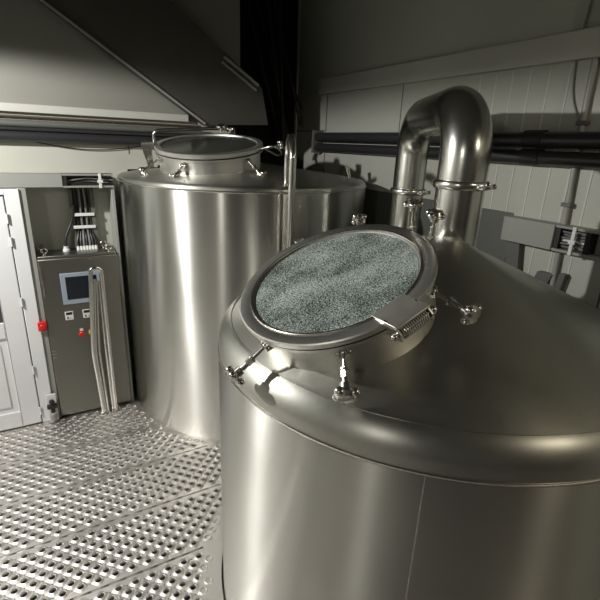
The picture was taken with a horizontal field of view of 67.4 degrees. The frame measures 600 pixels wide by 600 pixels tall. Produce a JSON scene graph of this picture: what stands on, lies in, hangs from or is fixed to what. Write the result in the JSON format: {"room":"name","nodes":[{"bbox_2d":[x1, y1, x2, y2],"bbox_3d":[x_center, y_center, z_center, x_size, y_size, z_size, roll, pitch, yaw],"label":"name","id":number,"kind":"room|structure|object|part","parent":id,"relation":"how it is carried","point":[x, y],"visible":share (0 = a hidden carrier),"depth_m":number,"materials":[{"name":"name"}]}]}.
{"room":"processing plant","nodes":[
{"label":"processing plant","id":0,"kind":"room"},
{"bbox_2d":[0,111,138,498],"bbox_3d":[-3.379,0.280,3.156,4.220,3.160,0.500,-8,22,-28],"label":"wall","id":1,"kind":"structure","parent":0,"point":[49,208],"depth_m":3.65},
{"bbox_2d":[0,188,50,430],"bbox_3d":[-2.585,0.188,3.258,1.205,1.928,0.054,-8,22,-28],"label":"door","id":2,"kind":"structure","parent":1,"relation":"in","point":[24,378],"depth_m":3.51,"materials":[{"name":"white wood"}]},
{"bbox_3d":[-2.582,-0.146,3.147,0.750,0.770,0.014,-8,22,-28],"label":"pane","id":3,"kind":"part","parent":2,"relation":"part of","materials":[{"name":"clear glass"}]},
{"bbox_3d":[-2.590,0.645,3.418,0.610,0.560,0.012,-8,22,-28],"label":"panel","id":4,"kind":"part","parent":2,"relation":"part of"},
{"bbox_3d":[-2.616,0.647,3.424,0.750,0.650,0.026,-8,22,-28],"label":"panel","id":5,"kind":"part","parent":2,"relation":"part of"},
{"bbox_2d":[37,321,47,331],"bbox_3d":[-2.041,0.210,3.568,0.064,0.075,0.052,-8,22,-28],"label":"switch","id":6,"kind":"object","parent":1,"relation":"attached to","point":[42,325],"visible":1,"depth_m":3.55,"materials":[{"name":"red plastic"}]},
{"bbox_3d":[-2.033,0.216,3.553,0.044,0.044,0.016,-8,22,-28],"label":"knob","id":7,"kind":"part","parent":6,"relation":"part of","materials":[{"name":"red plastic"}]},
{"bbox_2d":[0,172,113,245],"bbox_3d":[-3.313,-0.477,2.725,4.102,0.595,0.253,-8,22,-28],"label":"cable tray","id":8,"kind":"object","parent":1,"relation":"attached to","point":[7,180],"visible":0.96,"depth_m":3.36,"materials":[{"name":"plastic"}]},
{"bbox_2d":[67,177,111,179],"bbox_3d":[-1.625,-0.941,3.481,0.321,0.023,0.013,-8,22,-28],"label":"cable","id":9,"kind":"object","parent":8,"relation":"in","point":[72,177],"visible":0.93,"depth_m":3.49,"materials":[{"name":"grey plastic"}]},
{"bbox_2d":[67,177,112,180],"bbox_3d":[-1.616,-0.930,3.469,0.321,0.032,0.013,-8,22,-28],"label":"cable","id":10,"kind":"object","parent":8,"relation":"in","point":[83,177],"visible":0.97,"depth_m":3.46,"materials":[{"name":"grey plastic"}]},
{"bbox_2d":[68,183,112,185],"bbox_3d":[-1.618,-0.894,3.481,0.321,0.023,0.013,-8,22,-28],"label":"cable","id":11,"kind":"object","parent":8,"relation":"in","point":[74,183],"visible":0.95,"depth_m":3.47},
{"bbox_2d":[68,180,112,183],"bbox_3d":[-1.626,-0.914,3.491,0.321,0.032,0.013,-8,22,-28],"label":"cable","id":12,"kind":"object","parent":8,"relation":"in","point":[82,180],"visible":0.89,"depth_m":3.47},
{"bbox_2d":[16,187,133,417],"bbox_3d":[-1.843,0.030,3.797,0.660,1.930,0.240,-8,22,-28],"label":"trim","id":13,"kind":"structure","parent":1,"relation":"attached to","point":[22,191],"depth_m":3.63,"materials":[{"name":"paint"}]},
{"bbox_2d":[0,130,169,145],"bbox_3d":[-3.043,-1.123,2.950,4.930,0.084,0.084,-8,22,-28],"label":"pipe","id":14,"kind":"object","parent":1,"relation":"attached to","point":[5,135],"visible":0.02,"depth_m":3.58,"materials":[{"name":"black plastic"}]},
{"bbox_2d":[36,142,140,149],"bbox_3d":[-1.718,-1.280,3.731,1.002,0.073,0.008,-8,22,-28],"label":"cable","id":15,"kind":"object","parent":1,"relation":"attached to","point":[36,142],"visible":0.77,"depth_m":3.72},
{"bbox_2d":[0,102,188,121],"bbox_3d":[-3.110,-1.313,2.879,4.835,0.060,0.055,-8,22,-28],"label":"trim","id":16,"kind":"structure","parent":1,"relation":"attached to","point":[10,107],"depth_m":3.62,"materials":[{"name":"paint"}]},
{"bbox_2d":[0,114,200,126],"bbox_3d":[-3.050,-1.263,2.925,4.930,0.016,0.016,-8,22,-28],"label":"pipe","id":17,"kind":"object","parent":1,"relation":"attached to","point":[3,115],"visible":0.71,"depth_m":3.67,"materials":[{"name":"silver metal"}]},
{"bbox_2d":[0,119,202,134],"bbox_3d":[-3.042,-1.209,2.924,4.930,0.052,0.052,-8,22,-28],"label":"pipe","id":18,"kind":"object","parent":1,"relation":"attached to","point":[3,122],"visible":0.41,"depth_m":3.62,"materials":[{"name":"grey plastic"}]},
{"bbox_2d":[0,379,223,599],"bbox_3d":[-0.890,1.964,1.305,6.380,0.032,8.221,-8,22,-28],"label":"floor","id":19,"kind":"structure","parent":0,"point":[93,422],"depth_m":2.95,"materials":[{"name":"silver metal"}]},
{"bbox_2d":[46,393,58,421],"bbox_3d":[-2.070,0.911,3.765,0.074,0.250,0.066,-8,22,-28],"label":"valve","id":20,"kind":"object","parent":19,"relation":"on","point":[52,408],"visible":1,"depth_m":3.75,"materials":[{"name":"white plastic"}]},
{"bbox_2d":[50,411,57,421],"bbox_3d":[-2.067,0.977,3.780,0.048,0.075,0.048,-8,22,-28],"label":"pipe","id":21,"kind":"object","parent":20,"relation":"on","point":[53,414],"depth_m":3.77,"materials":[{"name":"white plastic"}]},
{"bbox_2d":[37,240,130,415],"bbox_3d":[-1.829,0.246,3.862,0.573,1.473,0.267,-8,22,-28],"label":"cabinet","id":22,"kind":"object","parent":19,"relation":"on","point":[63,273],"visible":0.9,"depth_m":3.72,"materials":[{"name":"metal"}]},
{"bbox_2d":[64,205,74,245],"bbox_3d":[-1.854,-0.598,3.615,0.116,0.328,0.035,-14,25,-40],"label":"cable","id":23,"kind":"object","parent":22,"relation":"attached to","point":[72,206],"visible":1,"depth_m":3.61,"materials":[{"name":"grey plastic"}]},
{"bbox_2d":[65,311,73,319],"bbox_3d":[-1.871,0.128,3.651,0.060,0.070,0.009,-8,22,-28],"label":"switch plate","id":24,"kind":"object","parent":22,"relation":"attached to","point":[69,315],"depth_m":3.65,"materials":[{"name":"white plastic"}]},
{"bbox_2d":[72,188,78,245],"bbox_3d":[-1.808,-0.685,3.616,0.022,0.506,0.069,-1,19,-9],"label":"cable","id":25,"kind":"object","parent":22,"relation":"attached to","point":[72,188],"visible":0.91,"depth_m":3.64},
{"bbox_2d":[74,188,82,245],"bbox_3d":[-1.791,-0.690,3.630,0.020,0.509,0.084,-2,19,-12],"label":"cable","id":26,"kind":"object","parent":22,"relation":"attached to","point":[75,189],"visible":0.86,"depth_m":3.66,"materials":[{"name":"grey plastic"}]},
{"bbox_2d":[77,188,84,245],"bbox_3d":[-1.772,-0.690,3.633,0.023,0.508,0.072,-2,19,-12],"label":"cable","id":27,"kind":"object","parent":22,"relation":"attached to","point":[78,190],"visible":0.91,"depth_m":3.66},
{"bbox_2d":[74,213,94,215],"bbox_3d":[-1.758,-0.694,3.652,0.165,0.024,0.012,-8,22,-28],"label":"cable tie","id":28,"kind":"object","parent":27,"relation":"attached to","point":[75,214],"visible":1,"depth_m":3.65,"materials":[{"name":"white plastic"}]},
{"bbox_2d":[74,225,95,228],"bbox_3d":[-1.762,-0.600,3.684,0.165,0.024,0.012,-8,22,-28],"label":"cable tie","id":29,"kind":"object","parent":27,"relation":"attached to","point":[79,226],"visible":1,"depth_m":3.68,"materials":[{"name":"white plastic"}]},
{"bbox_2d":[79,188,87,244],"bbox_3d":[-1.756,-0.694,3.647,0.025,0.507,0.080,-2,20,-13],"label":"cable","id":30,"kind":"object","parent":22,"relation":"attached to","point":[79,188],"visible":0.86,"depth_m":3.68,"materials":[{"name":"grey plastic"}]},
{"bbox_2d":[81,188,90,244],"bbox_3d":[-1.737,-0.695,3.651,0.031,0.508,0.073,-1,19,-9],"label":"cable","id":31,"kind":"object","parent":22,"relation":"attached to","point":[83,192],"visible":0.9,"depth_m":3.67,"materials":[{"name":"black rubber"}]},
{"bbox_2d":[82,309,89,317],"bbox_3d":[-1.758,0.111,3.712,0.060,0.070,0.009,-8,22,-28],"label":"switch plate","id":32,"kind":"object","parent":22,"relation":"attached to","point":[85,312],"depth_m":3.70,"materials":[{"name":"white plastic"}]},
{"bbox_2d":[84,188,93,244],"bbox_3d":[-1.722,-0.699,3.664,0.039,0.509,0.083,-3,20,-14],"label":"cable","id":33,"kind":"object","parent":22,"relation":"attached to","point":[85,191],"visible":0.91,"depth_m":3.70,"materials":[{"name":"grey plastic"}]},
{"bbox_2d":[86,187,96,244],"bbox_3d":[-1.703,-0.699,3.667,0.038,0.506,0.069,-2,19,-11],"label":"cable","id":34,"kind":"object","parent":22,"relation":"attached to","point":[86,187],"visible":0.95,"depth_m":3.68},
{"bbox_2d":[88,266,119,413],"bbox_3d":[-1.647,0.362,3.738,0.176,1.355,0.145,-8,22,-28],"label":"handrail","id":35,"kind":"object","parent":19,"relation":"on","point":[95,286],"visible":1,"depth_m":3.70,"materials":[{"name":"metal"}]},
{"bbox_2d":[116,123,365,506],"bbox_3d":[-0.531,-0.024,4.396,2.152,3.140,2.152,16,23,34],"label":"tank","id":36,"kind":"object","parent":19,"relation":"on","point":[196,227],"visible":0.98,"depth_m":3.34,"materials":[{"name":"metal"}]},
{"bbox_3d":[-1.192,-0.976,3.423,0.070,0.069,0.080,-8,22,-28],"label":"star knob","id":37,"kind":"part","parent":36,"relation":"part of","materials":[{"name":"metal"}]},
{"bbox_3d":[-0.914,-0.898,3.292,0.074,0.073,0.083,-15,26,-41],"label":"star knob","id":38,"kind":"part","parent":36,"relation":"part of","materials":[{"name":"metal"}]},
{"bbox_3d":[-0.892,-1.300,3.583,0.546,0.181,0.048,-3,20,-16],"label":"lid arm","id":39,"kind":"part","parent":36,"relation":"part of","materials":[{"name":"metal"}]},
{"bbox_3d":[-0.730,-1.246,3.626,0.859,0.198,0.856,-8,22,-28],"label":"manway lid","id":40,"kind":"part","parent":36,"relation":"part of","materials":[{"name":"metal"}]},
{"bbox_3d":[-0.730,-1.244,3.627,0.755,0.163,0.752,-8,22,-28],"label":"lid plate","id":41,"kind":"part","parent":36,"relation":"part of","materials":[{"name":"clear glass"}]},
{"bbox_3d":[-0.640,-1.392,3.632,0.075,0.065,0.074,-8,22,-28],"label":"arm knob","id":42,"kind":"part","parent":36,"relation":"part of","materials":[{"name":"metal"}]},
{"bbox_3d":[-0.624,-1.525,4.064,0.080,0.070,0.070,4,19,4],"label":"star knob","id":43,"kind":"part","parent":36,"relation":"part of","materials":[{"name":"metal"}]},
{"bbox_3d":[-0.296,-0.959,3.446,0.077,0.076,0.087,5,19,9],"label":"star knob","id":44,"kind":"part","parent":36,"relation":"part of","materials":[{"name":"metal"}]},
{"bbox_3d":[-0.227,-1.187,3.584,0.179,0.086,0.222,4,19,4],"label":"loop handle","id":45,"kind":"part","parent":36,"relation":"part of","materials":[{"name":"metal"}]},
{"bbox_3d":[-0.171,-1.292,3.753,0.066,0.075,0.080,-8,22,-28],"label":"star knob","id":46,"kind":"part","parent":36,"relation":"part of","materials":[{"name":"metal"}]},
{"bbox_2d":[284,133,295,247],"bbox_3d":[-0.115,0.341,3.494,0.068,3.072,0.355,0,19,-7],"label":"pipe","id":47,"kind":"object","parent":19,"relation":"on","point":[290,143],"visible":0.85,"depth_m":2.99,"materials":[{"name":"metal"}]},
{"bbox_2d":[218,199,599,599],"bbox_3d":[0.567,0.859,2.462,2.125,2.816,2.047,-8,22,-28],"label":"kettle","id":48,"kind":"object","parent":19,"relation":"on","point":[405,414],"visible":1,"depth_m":1.48,"materials":[{"name":"metal"}]},
{"bbox_3d":[-0.227,0.263,1.580,0.066,0.063,0.074,-8,22,-28],"label":"star knob","id":49,"kind":"part","parent":48,"relation":"part of","materials":[{"name":"metal"}]},
{"bbox_3d":[0.130,-0.083,1.720,0.580,0.281,0.634,-8,22,-28],"label":"sight glass","id":50,"kind":"part","parent":48,"relation":"part of","materials":[{"name":"glass"}]},
{"bbox_3d":[0.130,-0.084,1.719,0.698,0.344,0.761,-8,22,-28],"label":"manway lid","id":51,"kind":"part","parent":48,"relation":"part of","materials":[{"name":"metal"}]},
{"bbox_3d":[0.140,0.282,1.361,0.080,0.068,0.069,2,19,-2],"label":"star knob","id":52,"kind":"part","parent":48,"relation":"part of","materials":[{"name":"metal"}]},
{"bbox_3d":[0.271,-0.368,2.060,0.065,0.056,0.057,1,19,-4],"label":"star knob","id":53,"kind":"part","parent":48,"relation":"part of","materials":[{"name":"metal"}]},
{"bbox_3d":[0.289,0.099,1.383,0.031,0.056,0.078,-8,22,-28],"label":"plate","id":54,"kind":"part","parent":48,"relation":"part of","materials":[{"name":"metal"}]},
{"bbox_3d":[0.444,-0.371,1.767,0.067,0.048,0.067,-8,22,-28],"label":"star knob","id":55,"kind":"part","parent":48,"relation":"part of","materials":[{"name":"metal"}]},
{"bbox_3d":[0.392,0.032,1.420,0.031,0.056,0.078,-8,22,-28],"label":"plate","id":56,"kind":"part","parent":48,"relation":"part of","materials":[{"name":"metal"}]},
{"bbox_3d":[0.497,-0.309,1.653,0.065,0.050,0.064,3,19,2],"label":"star knob","id":57,"kind":"part","parent":48,"relation":"part of","materials":[{"name":"metal"}]},
{"bbox_2d":[389,85,496,246],"bbox_3d":[0.745,0.389,3.076,0.313,3.309,1.299,1,19,-3],"label":"pipe","id":58,"kind":"object","parent":48,"relation":"attached to","point":[460,115],"visible":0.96,"depth_m":2.17,"materials":[{"name":"metal"}]},
{"bbox_3d":[0.722,0.501,3.668,0.216,2.710,0.216,-8,22,-28],"label":"down leg","id":59,"kind":"part","parent":58,"relation":"part of","materials":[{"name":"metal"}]},
{"bbox_3d":[0.785,-0.369,2.291,0.234,0.425,0.234,-8,22,-28],"label":"leg","id":60,"kind":"part","parent":58,"relation":"part of","materials":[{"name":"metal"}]},
{"bbox_3d":[0.546,0.045,1.447,0.073,0.068,0.057,-8,22,-28],"label":"star knob","id":61,"kind":"part","parent":48,"relation":"part of","materials":[{"name":"metal"}]},
{"bbox_2d":[0,0,239,172],"bbox_3d":[-2.905,-1.833,2.905,5.350,1.948,0.100,-8,22,-28],"label":"wall","id":62,"kind":"structure","parent":0,"point":[44,60],"depth_m":3.55,"materials":[{"name":"white paint"}]},
{"bbox_2d":[127,0,297,170],"bbox_3d":[-2.898,-0.864,4.243,6.380,4.650,0.100,-8,22,-28],"label":"wall","id":63,"kind":"structure","parent":0,"point":[268,134],"depth_m":5.06,"materials":[{"name":"black paint"}]},
{"bbox_2d":[296,0,599,308],"bbox_3d":[1.952,-0.026,2.376,0.103,4.650,8.400,-8,22,-28],"label":"wall","id":64,"kind":"structure","parent":0,"point":[338,37],"depth_m":3.20,"materials":[{"name":"white paint"}]},
{"bbox_2d":[294,0,300,139],"bbox_3d":[-0.087,-1.250,5.691,0.012,4.650,0.040,-8,22,-28],"label":"trim","id":65,"kind":"structure","parent":64,"relation":"attached to","point":[299,1],"depth_m":5.16,"materials":[{"name":"black"}]},
{"bbox_2d":[311,130,323,152],"bbox_3d":[0.191,-1.729,4.917,0.134,0.230,0.030,-8,22,-28],"label":"bracket","id":66,"kind":"object","parent":64,"relation":"attached to","point":[314,132],"visible":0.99,"depth_m":4.89,"materials":[{"name":"grey metal"}]},
{"bbox_2d":[314,143,599,168],"bbox_3d":[2.043,-0.524,1.813,0.096,0.102,7.590,-8,22,-28],"label":"pipe","id":67,"kind":"object","parent":66,"relation":"attached to","point":[523,156],"visible":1,"depth_m":2.84,"materials":[{"name":"black plastic"}]},
{"bbox_2d":[314,130,599,148],"bbox_3d":[2.047,-0.623,1.779,0.104,0.110,7.590,-8,22,-28],"label":"pipe","id":68,"kind":"object","parent":66,"relation":"attached to","point":[528,138],"visible":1,"depth_m":2.82,"materials":[{"name":"black plastic"}]},
{"bbox_2d":[364,189,513,261],"bbox_3d":[0.669,0.198,4.694,0.006,2.620,2.985,-8,22,-28],"label":"trim","id":69,"kind":"structure","parent":64,"relation":"attached to","point":[377,205],"depth_m":3.67,"materials":[{"name":"grey plastic"}]},
{"bbox_2d":[319,26,599,94],"bbox_3d":[2.106,-1.107,1.645,0.050,0.150,7.705,-8,22,-28],"label":"beam","id":70,"kind":"structure","parent":64,"relation":"attached to","point":[583,44],"depth_m":3.06,"materials":[{"name":"paint"}]},
{"bbox_2d":[505,241,523,270],"bbox_3d":[1.457,-0.259,3.069,0.049,0.302,0.139,-8,22,-28],"label":"channel","id":71,"kind":"object","parent":64,"relation":"attached to","point":[514,251],"visible":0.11,"depth_m":3.03,"materials":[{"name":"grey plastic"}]},
{"bbox_2d":[534,271,552,283],"bbox_3d":[1.557,-0.095,2.930,0.049,0.190,0.163,-8,22,-28],"label":"channel","id":72,"kind":"object","parent":64,"relation":"attached to","point":[544,276],"visible":0.41,"depth_m":2.87,"materials":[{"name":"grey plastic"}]},
{"bbox_2d":[500,215,599,260],"bbox_3d":[1.780,-0.257,2.405,0.115,0.165,1.555,-8,22,-28],"label":"cable tray","id":73,"kind":"object","parent":64,"relation":"attached to","point":[538,233],"visible":0.97,"depth_m":2.75,"materials":[{"name":"plastic"}]},
{"bbox_2d":[560,245,582,251],"bbox_3d":[1.621,-0.307,2.676,0.020,0.015,0.148,-8,22,-28],"label":"cable","id":74,"kind":"object","parent":73,"relation":"in","point":[562,246],"visible":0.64,"depth_m":2.67,"materials":[{"name":"grey plastic"}]},
{"bbox_2d":[560,242,582,247],"bbox_3d":[1.619,-0.326,2.668,0.017,0.020,0.148,-10,23,-33],"label":"cable","id":75,"kind":"object","parent":73,"relation":"in","point":[562,243],"visible":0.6,"depth_m":2.66,"materials":[{"name":"grey plastic"}]},
{"bbox_2d":[561,239,583,244],"bbox_3d":[1.622,-0.343,2.664,0.020,0.020,0.148,-8,22,-28],"label":"cable","id":76,"kind":"object","parent":73,"relation":"in","point":[564,240],"visible":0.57,"depth_m":2.65,"materials":[{"name":"white plastic"}]},
{"bbox_2d":[561,236,584,241],"bbox_3d":[1.621,-0.358,2.657,0.017,0.016,0.148,-10,23,-33],"label":"cable","id":77,"kind":"object","parent":73,"relation":"in","point":[562,237],"visible":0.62,"depth_m":2.67,"materials":[{"name":"grey plastic"}]},
{"bbox_2d":[562,230,585,236],"bbox_3d":[1.622,-0.389,2.647,0.017,0.021,0.149,-10,23,-33],"label":"cable","id":78,"kind":"object","parent":73,"relation":"in","point":[563,231],"visible":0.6,"depth_m":2.64,"materials":[{"name":"grey plastic"}]},
{"bbox_2d":[563,233,585,239],"bbox_3d":[1.623,-0.373,2.654,0.020,0.020,0.148,-8,22,-28],"label":"cable","id":79,"kind":"object","parent":73,"relation":"in","point":[564,234],"visible":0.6,"depth_m":2.64,"materials":[{"name":"grey plastic"}]},
{"bbox_2d":[554,273,568,290],"bbox_3d":[1.617,-0.048,2.831,0.049,0.250,0.074,-8,22,-28],"label":"channel","id":80,"kind":"object","parent":64,"relation":"attached to","point":[562,278],"visible":0.44,"depth_m":2.78,"materials":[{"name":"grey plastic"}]},
{"bbox_2d":[549,24,599,286],"bbox_3d":[1.630,-1.145,2.516,0.044,2.651,0.106,-8,22,-28],"label":"conduit","id":81,"kind":"object","parent":64,"relation":"attached to","point":[567,205],"visible":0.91,"depth_m":2.64,"materials":[{"name":"grey plastic"}]},
{"bbox_2d":[571,0,591,120],"bbox_3d":[1.617,-1.731,2.405,0.010,1.473,0.113,-8,22,-28],"label":"cable","id":82,"kind":"object","parent":64,"relation":"attached to","point":[577,117],"visible":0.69,"depth_m":2.59,"materials":[{"name":"black plastic"}]},
{"bbox_2d":[596,293,599,307],"bbox_3d":[1.742,0.318,2.751,0.003,1.140,0.012,-8,22,-28],"label":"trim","id":83,"kind":"structure","parent":64,"relation":"attached to","point":[598,301],"depth_m":2.64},
{"bbox_3d":[-0.762,-1.877,0.136,6.480,0.100,8.500,-8,22,-28],"label":"ceiling","id":84,"kind":"structure","parent":0,"visible":0},
{"bbox_2d":[37,0,267,124],"bbox_3d":[-1.566,-2.186,3.432,2.911,1.503,0.110,-8,22,-28],"label":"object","id":85,"kind":"object","parent":84,"relation":"hanging from","point":[155,41],"visible":0.92,"depth_m":3.73,"materials":[{"name":"paint"}]},
{"bbox_2d":[221,56,258,90],"bbox_3d":[-0.534,-2.031,4.044,0.359,0.254,0.030,-8,22,-28],"label":"strut","id":86,"kind":"object","parent":85,"relation":"attached to","point":[225,58],"visible":1,"depth_m":4.03,"materials":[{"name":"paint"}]},
{"bbox_2d":[246,0,279,130],"bbox_3d":[-0.421,-2.631,4.824,0.494,1.511,0.036,-8,22,-28],"label":"hose","id":87,"kind":"object","parent":84,"relation":"hanging from","point":[247,1],"visible":1,"depth_m":4.84,"materials":[{"name":"black rubber"}]},
{"bbox_2d":[256,0,288,134],"bbox_3d":[-0.316,-2.586,4.855,0.523,1.607,0.024,-8,22,-28],"label":"hose","id":88,"kind":"object","parent":84,"relation":"hanging from","point":[257,1],"visible":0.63,"depth_m":4.77,"materials":[{"name":"black rubber"}]},
{"bbox_2d":[266,0,286,140],"bbox_3d":[-0.250,-2.526,4.769,0.355,1.657,0.036,-8,22,-28],"label":"hose","id":89,"kind":"object","parent":84,"relation":"hanging from","point":[267,1],"visible":0.87,"depth_m":4.74,"materials":[{"name":"black rubber"}]},
{"bbox_2d":[273,0,300,126],"bbox_3d":[-0.165,-2.648,4.824,0.473,1.457,0.024,-8,22,-28],"label":"hose","id":90,"kind":"object","parent":84,"relation":"hanging from","point":[274,2],"visible":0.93,"depth_m":4.88,"materials":[{"name":"black rubber"}]},
{"bbox_2d":[273,0,301,108],"bbox_3d":[-0.151,-2.757,4.841,0.453,1.263,0.036,-8,22,-28],"label":"hose","id":91,"kind":"object","parent":84,"relation":"hanging from","point":[283,52],"visible":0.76,"depth_m":4.89,"materials":[{"name":"black rubber"}]},
{"bbox_3d":[-3.696,0.803,-0.687,0.100,4.650,8.400,-8,22,-28],"label":"wall","id":92,"kind":"structure","parent":0,"visible":0},
{"bbox_2d":[0,126,181,136],"bbox_3d":[-3.022,-1.158,2.901,4.930,0.023,0.023,-8,22,-28],"label":"pipe","id":93,"kind":"object","parent":92,"relation":"attached to","point":[1,127],"visible":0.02,"depth_m":3.59,"materials":[{"name":"black plastic"}]}
]}

